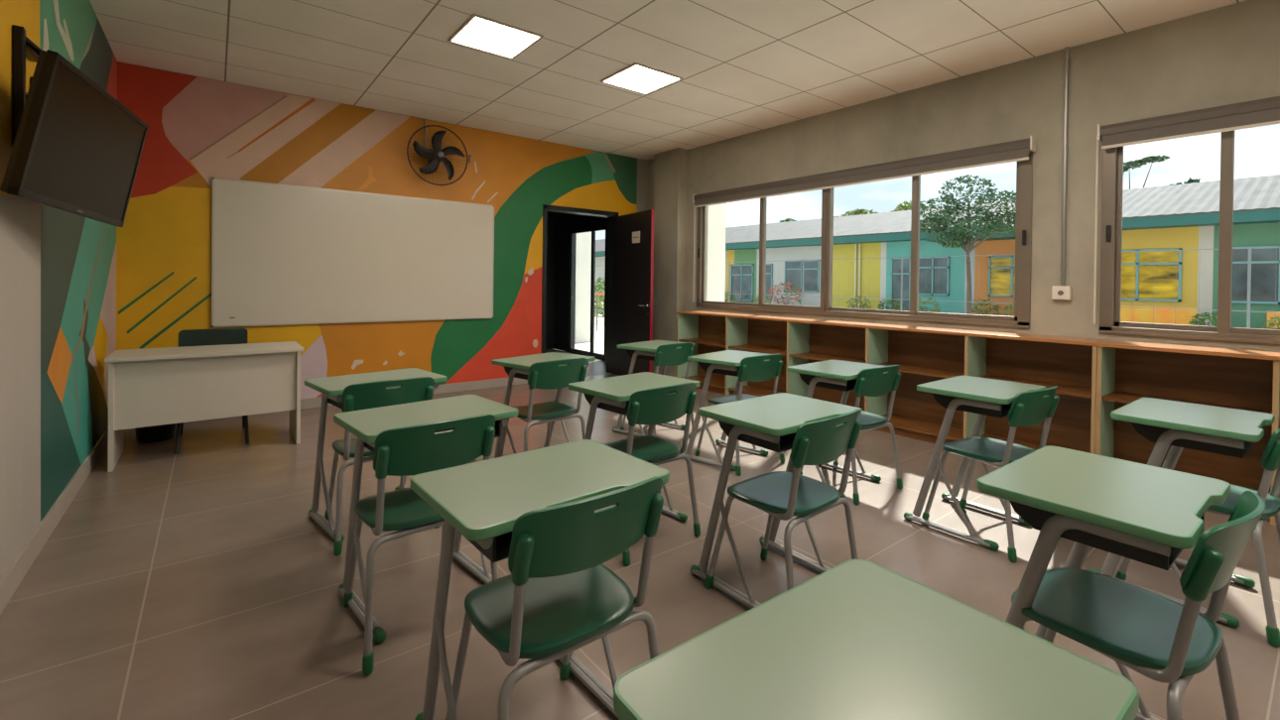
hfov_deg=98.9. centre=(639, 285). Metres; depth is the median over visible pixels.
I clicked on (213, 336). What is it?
chair
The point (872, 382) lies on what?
chair
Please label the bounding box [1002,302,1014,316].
shrub
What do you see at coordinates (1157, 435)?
tray
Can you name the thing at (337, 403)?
tray
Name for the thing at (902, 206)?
tree
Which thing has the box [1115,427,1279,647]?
chair
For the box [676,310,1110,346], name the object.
countertop
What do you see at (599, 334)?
ground
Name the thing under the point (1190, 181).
tree
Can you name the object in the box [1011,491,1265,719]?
chair
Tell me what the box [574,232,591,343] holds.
column
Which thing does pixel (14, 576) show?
baseboard
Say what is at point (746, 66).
ceiling
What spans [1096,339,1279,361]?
countertop
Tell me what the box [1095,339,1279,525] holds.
bookcase
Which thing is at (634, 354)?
tray
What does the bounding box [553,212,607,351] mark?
wall
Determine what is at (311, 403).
baseboard
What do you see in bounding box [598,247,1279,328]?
fence
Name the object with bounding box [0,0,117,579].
wall
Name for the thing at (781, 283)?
shrub
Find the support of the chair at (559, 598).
on the floor
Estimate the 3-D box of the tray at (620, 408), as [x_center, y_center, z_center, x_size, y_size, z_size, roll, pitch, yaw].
[-0.020,0.587,2.908,0.480,0.075,0.335,0,1,-44]
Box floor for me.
[0,349,1279,719]
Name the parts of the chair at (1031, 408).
leg, leg, seat, leg, backrest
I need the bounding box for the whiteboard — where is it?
[211,177,494,327]
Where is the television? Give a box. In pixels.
[0,24,148,227]
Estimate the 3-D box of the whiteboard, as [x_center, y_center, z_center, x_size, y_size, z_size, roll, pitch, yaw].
[-2.812,-0.291,5.753,2.660,1.350,0.037,0,1,-38]
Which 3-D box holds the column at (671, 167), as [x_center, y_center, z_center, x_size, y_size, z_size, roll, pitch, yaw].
[0.405,-0.286,7.493,0.165,3.076,0.500,0,1,-38]
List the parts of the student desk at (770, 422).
rail, rail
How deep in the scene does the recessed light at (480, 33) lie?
3.99 m
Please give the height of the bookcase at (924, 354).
0.934 m
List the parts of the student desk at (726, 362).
rail, rail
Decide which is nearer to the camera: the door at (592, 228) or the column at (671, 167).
the column at (671, 167)
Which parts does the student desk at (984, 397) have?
rail, rail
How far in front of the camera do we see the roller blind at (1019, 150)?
5.11 m
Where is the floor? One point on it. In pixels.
(198, 582)
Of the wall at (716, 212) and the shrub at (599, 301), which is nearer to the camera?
the wall at (716, 212)
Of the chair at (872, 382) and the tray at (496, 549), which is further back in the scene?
the chair at (872, 382)
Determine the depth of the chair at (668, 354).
4.44 m
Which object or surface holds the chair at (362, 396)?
on the floor
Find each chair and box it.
[174,327,249,454]
[324,377,439,555]
[342,413,498,675]
[445,476,663,719]
[498,358,587,457]
[602,382,700,566]
[620,342,694,436]
[694,354,784,476]
[704,408,861,590]
[799,365,902,505]
[921,385,1060,562]
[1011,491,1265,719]
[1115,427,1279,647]
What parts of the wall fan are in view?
blade, blade, motor, blade, blade, blade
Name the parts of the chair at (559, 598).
leg, leg, seat, leg, backrest, leg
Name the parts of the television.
wall arm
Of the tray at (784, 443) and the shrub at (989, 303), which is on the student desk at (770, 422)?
the tray at (784, 443)
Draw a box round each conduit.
[424,119,426,148]
[1059,46,1071,285]
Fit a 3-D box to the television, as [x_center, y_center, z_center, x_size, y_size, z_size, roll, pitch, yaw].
[-2.500,-0.670,2.369,0.312,0.756,0.952,1,0,-26]
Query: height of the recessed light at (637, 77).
0.012 m
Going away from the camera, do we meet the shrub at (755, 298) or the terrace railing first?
the terrace railing
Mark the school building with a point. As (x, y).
(1184, 216)
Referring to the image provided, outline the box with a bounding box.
[1051,285,1071,299]
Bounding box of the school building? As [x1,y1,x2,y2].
[594,174,1279,329]
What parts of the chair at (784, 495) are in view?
leg, leg, seat, leg, backrest, leg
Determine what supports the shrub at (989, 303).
on the ground
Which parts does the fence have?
post, post, post, rail, rail, post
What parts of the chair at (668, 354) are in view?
leg, backrest, leg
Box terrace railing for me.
[594,292,604,331]
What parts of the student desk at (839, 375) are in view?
rail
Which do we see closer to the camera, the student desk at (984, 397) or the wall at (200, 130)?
the student desk at (984, 397)
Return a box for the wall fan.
[406,125,468,185]
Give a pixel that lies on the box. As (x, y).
(1058, 293)
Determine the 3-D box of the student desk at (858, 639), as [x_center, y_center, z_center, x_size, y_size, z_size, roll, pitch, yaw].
[0.292,0.918,0.773,0.600,0.760,0.505,0,1,-36]
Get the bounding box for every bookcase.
[675,310,1110,454]
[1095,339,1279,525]
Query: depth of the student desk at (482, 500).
1.45 m
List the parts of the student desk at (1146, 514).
rail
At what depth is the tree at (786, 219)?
58.89 m
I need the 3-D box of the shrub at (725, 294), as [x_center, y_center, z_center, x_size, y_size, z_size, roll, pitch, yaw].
[4.700,0.756,29.764,1.044,0.896,1.027,0,1,-38]
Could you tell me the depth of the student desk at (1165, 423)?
2.26 m
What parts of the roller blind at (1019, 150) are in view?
pull chain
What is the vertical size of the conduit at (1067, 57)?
1.766 m
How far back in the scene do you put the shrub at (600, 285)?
20.95 m
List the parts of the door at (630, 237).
frame, plate, handle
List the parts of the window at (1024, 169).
sash, sash, sash, sash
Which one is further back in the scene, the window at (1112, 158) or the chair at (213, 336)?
the chair at (213, 336)
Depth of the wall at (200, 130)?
5.52 m
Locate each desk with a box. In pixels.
[104,341,303,472]
[304,368,446,540]
[333,394,517,643]
[410,439,669,719]
[491,352,595,458]
[568,372,699,521]
[612,340,694,436]
[613,558,1139,719]
[680,350,768,471]
[690,392,861,609]
[785,360,888,498]
[903,376,1045,550]
[976,445,1230,719]
[1088,397,1275,628]
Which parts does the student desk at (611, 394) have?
rail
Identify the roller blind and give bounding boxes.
[692,135,1035,302]
[1093,96,1279,323]
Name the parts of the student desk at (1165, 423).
rail, rail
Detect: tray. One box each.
[327,398,342,408]
[364,419,502,453]
[467,504,615,563]
[503,366,528,380]
[584,391,674,415]
[626,349,654,361]
[698,362,739,377]
[718,420,843,452]
[797,373,856,391]
[930,392,1012,417]
[1009,501,1204,570]
[1131,422,1254,458]
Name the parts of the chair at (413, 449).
leg, seat, leg, backrest, leg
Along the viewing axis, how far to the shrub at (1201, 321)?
15.32 m
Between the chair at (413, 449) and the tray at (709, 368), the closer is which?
the chair at (413, 449)
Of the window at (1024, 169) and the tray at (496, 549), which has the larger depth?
the window at (1024, 169)
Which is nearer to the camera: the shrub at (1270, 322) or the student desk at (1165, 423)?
the student desk at (1165, 423)
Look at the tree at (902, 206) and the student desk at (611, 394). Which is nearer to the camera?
the student desk at (611, 394)
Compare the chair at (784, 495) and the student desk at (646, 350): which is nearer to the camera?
the chair at (784, 495)
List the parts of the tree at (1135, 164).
crown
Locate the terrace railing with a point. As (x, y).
(595, 294)
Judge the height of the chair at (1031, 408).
0.806 m
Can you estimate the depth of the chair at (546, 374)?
3.48 m
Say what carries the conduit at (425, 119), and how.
attached to the wall at (200, 130)
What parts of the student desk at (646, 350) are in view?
rail, rail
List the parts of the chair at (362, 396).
leg, seat, leg, backrest, leg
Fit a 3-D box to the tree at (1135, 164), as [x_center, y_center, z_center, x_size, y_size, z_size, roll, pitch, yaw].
[27.100,-2.766,30.323,1.408,8.489,3.218,0,1,-38]
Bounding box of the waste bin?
[134,423,176,443]
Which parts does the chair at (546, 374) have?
leg, leg, seat, leg, backrest, leg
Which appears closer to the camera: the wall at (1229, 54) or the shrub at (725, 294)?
the wall at (1229, 54)
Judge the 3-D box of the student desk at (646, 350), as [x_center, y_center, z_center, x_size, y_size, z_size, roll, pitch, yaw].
[0.110,0.887,4.762,0.505,0.760,0.600,1,1,39]
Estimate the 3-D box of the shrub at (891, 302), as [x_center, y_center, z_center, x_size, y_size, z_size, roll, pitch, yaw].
[10.288,0.926,22.590,0.927,0.811,0.946,1,0,17]
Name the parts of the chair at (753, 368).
leg, seat, leg, backrest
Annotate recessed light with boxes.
[447,12,543,59]
[600,62,683,94]
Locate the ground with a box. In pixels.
[556,299,604,354]
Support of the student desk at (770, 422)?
on the floor
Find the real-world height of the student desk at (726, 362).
0.760 m
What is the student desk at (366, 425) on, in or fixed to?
on the floor
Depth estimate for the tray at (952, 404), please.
2.78 m
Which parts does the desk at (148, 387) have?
panel, panel, panel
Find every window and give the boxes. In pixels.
[695,151,1032,328]
[1098,129,1279,344]
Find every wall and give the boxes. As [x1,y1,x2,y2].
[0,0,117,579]
[116,61,647,398]
[545,211,555,349]
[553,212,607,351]
[646,0,1279,351]
[706,203,726,301]
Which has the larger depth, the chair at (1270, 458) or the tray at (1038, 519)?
the chair at (1270, 458)
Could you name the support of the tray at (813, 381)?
on the student desk at (839, 375)
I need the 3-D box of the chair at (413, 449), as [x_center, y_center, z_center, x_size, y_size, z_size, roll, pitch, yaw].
[-0.851,0.873,2.104,0.500,0.806,0.517,0,1,-41]
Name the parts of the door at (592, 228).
sash, sash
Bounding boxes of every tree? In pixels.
[775,218,796,223]
[833,208,878,217]
[890,200,923,212]
[919,174,1016,314]
[1123,154,1169,189]
[1168,177,1200,185]
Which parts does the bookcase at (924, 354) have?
shelf, shelf, shelf, shelf, shelf, shelf, shelf, shelf, shelf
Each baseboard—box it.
[0,427,108,615]
[126,378,527,429]
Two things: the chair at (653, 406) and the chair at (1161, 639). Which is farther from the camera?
the chair at (653, 406)
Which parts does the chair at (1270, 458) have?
leg, seat, leg, backrest, leg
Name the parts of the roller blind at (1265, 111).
pull chain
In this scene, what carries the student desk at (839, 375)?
on the floor
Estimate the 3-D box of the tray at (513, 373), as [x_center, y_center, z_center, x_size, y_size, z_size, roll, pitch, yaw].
[-0.653,0.573,3.769,0.335,0.075,0.480,1,1,38]
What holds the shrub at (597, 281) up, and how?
on the ground
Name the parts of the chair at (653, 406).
seat, backrest, leg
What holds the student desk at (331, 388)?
on the floor
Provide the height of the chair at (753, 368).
0.806 m
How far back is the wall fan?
5.95 m
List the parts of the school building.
pane, pane, pane, pane, pane, pane, pane, pane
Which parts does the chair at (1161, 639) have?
leg, seat, leg, backrest, leg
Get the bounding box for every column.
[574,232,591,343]
[651,147,687,377]
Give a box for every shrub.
[594,276,604,317]
[594,284,604,316]
[594,290,603,316]
[724,291,736,302]
[753,295,770,304]
[768,281,802,305]
[846,295,871,309]
[877,299,900,310]
[918,297,941,312]
[971,298,1000,315]
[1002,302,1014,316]
[1187,312,1217,326]
[1262,316,1279,329]
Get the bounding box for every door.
[541,204,653,376]
[566,222,607,360]
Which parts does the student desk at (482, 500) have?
rail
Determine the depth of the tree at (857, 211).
42.71 m
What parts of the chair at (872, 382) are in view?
leg, seat, backrest, leg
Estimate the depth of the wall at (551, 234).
10.34 m
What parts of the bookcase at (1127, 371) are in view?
shelf, panel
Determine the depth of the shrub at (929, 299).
21.03 m
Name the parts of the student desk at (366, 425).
rail, rail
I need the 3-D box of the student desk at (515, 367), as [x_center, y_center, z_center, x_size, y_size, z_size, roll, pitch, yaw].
[-0.692,0.884,3.799,0.505,0.760,0.600,1,1,38]
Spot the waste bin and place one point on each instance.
(154, 434)
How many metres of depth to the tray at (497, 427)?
2.25 m
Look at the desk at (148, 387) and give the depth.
3.93 m
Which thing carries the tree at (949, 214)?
on the ground
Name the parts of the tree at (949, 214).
crown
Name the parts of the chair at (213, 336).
leg, backrest, leg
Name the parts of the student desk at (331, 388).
rail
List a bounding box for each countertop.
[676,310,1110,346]
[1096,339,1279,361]
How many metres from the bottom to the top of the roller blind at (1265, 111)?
1.412 m
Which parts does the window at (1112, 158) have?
sash, sash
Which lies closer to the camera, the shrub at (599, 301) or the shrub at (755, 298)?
the shrub at (599, 301)
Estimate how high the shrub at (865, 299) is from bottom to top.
0.882 m
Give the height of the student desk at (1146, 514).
0.760 m
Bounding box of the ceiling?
[89,0,1246,160]

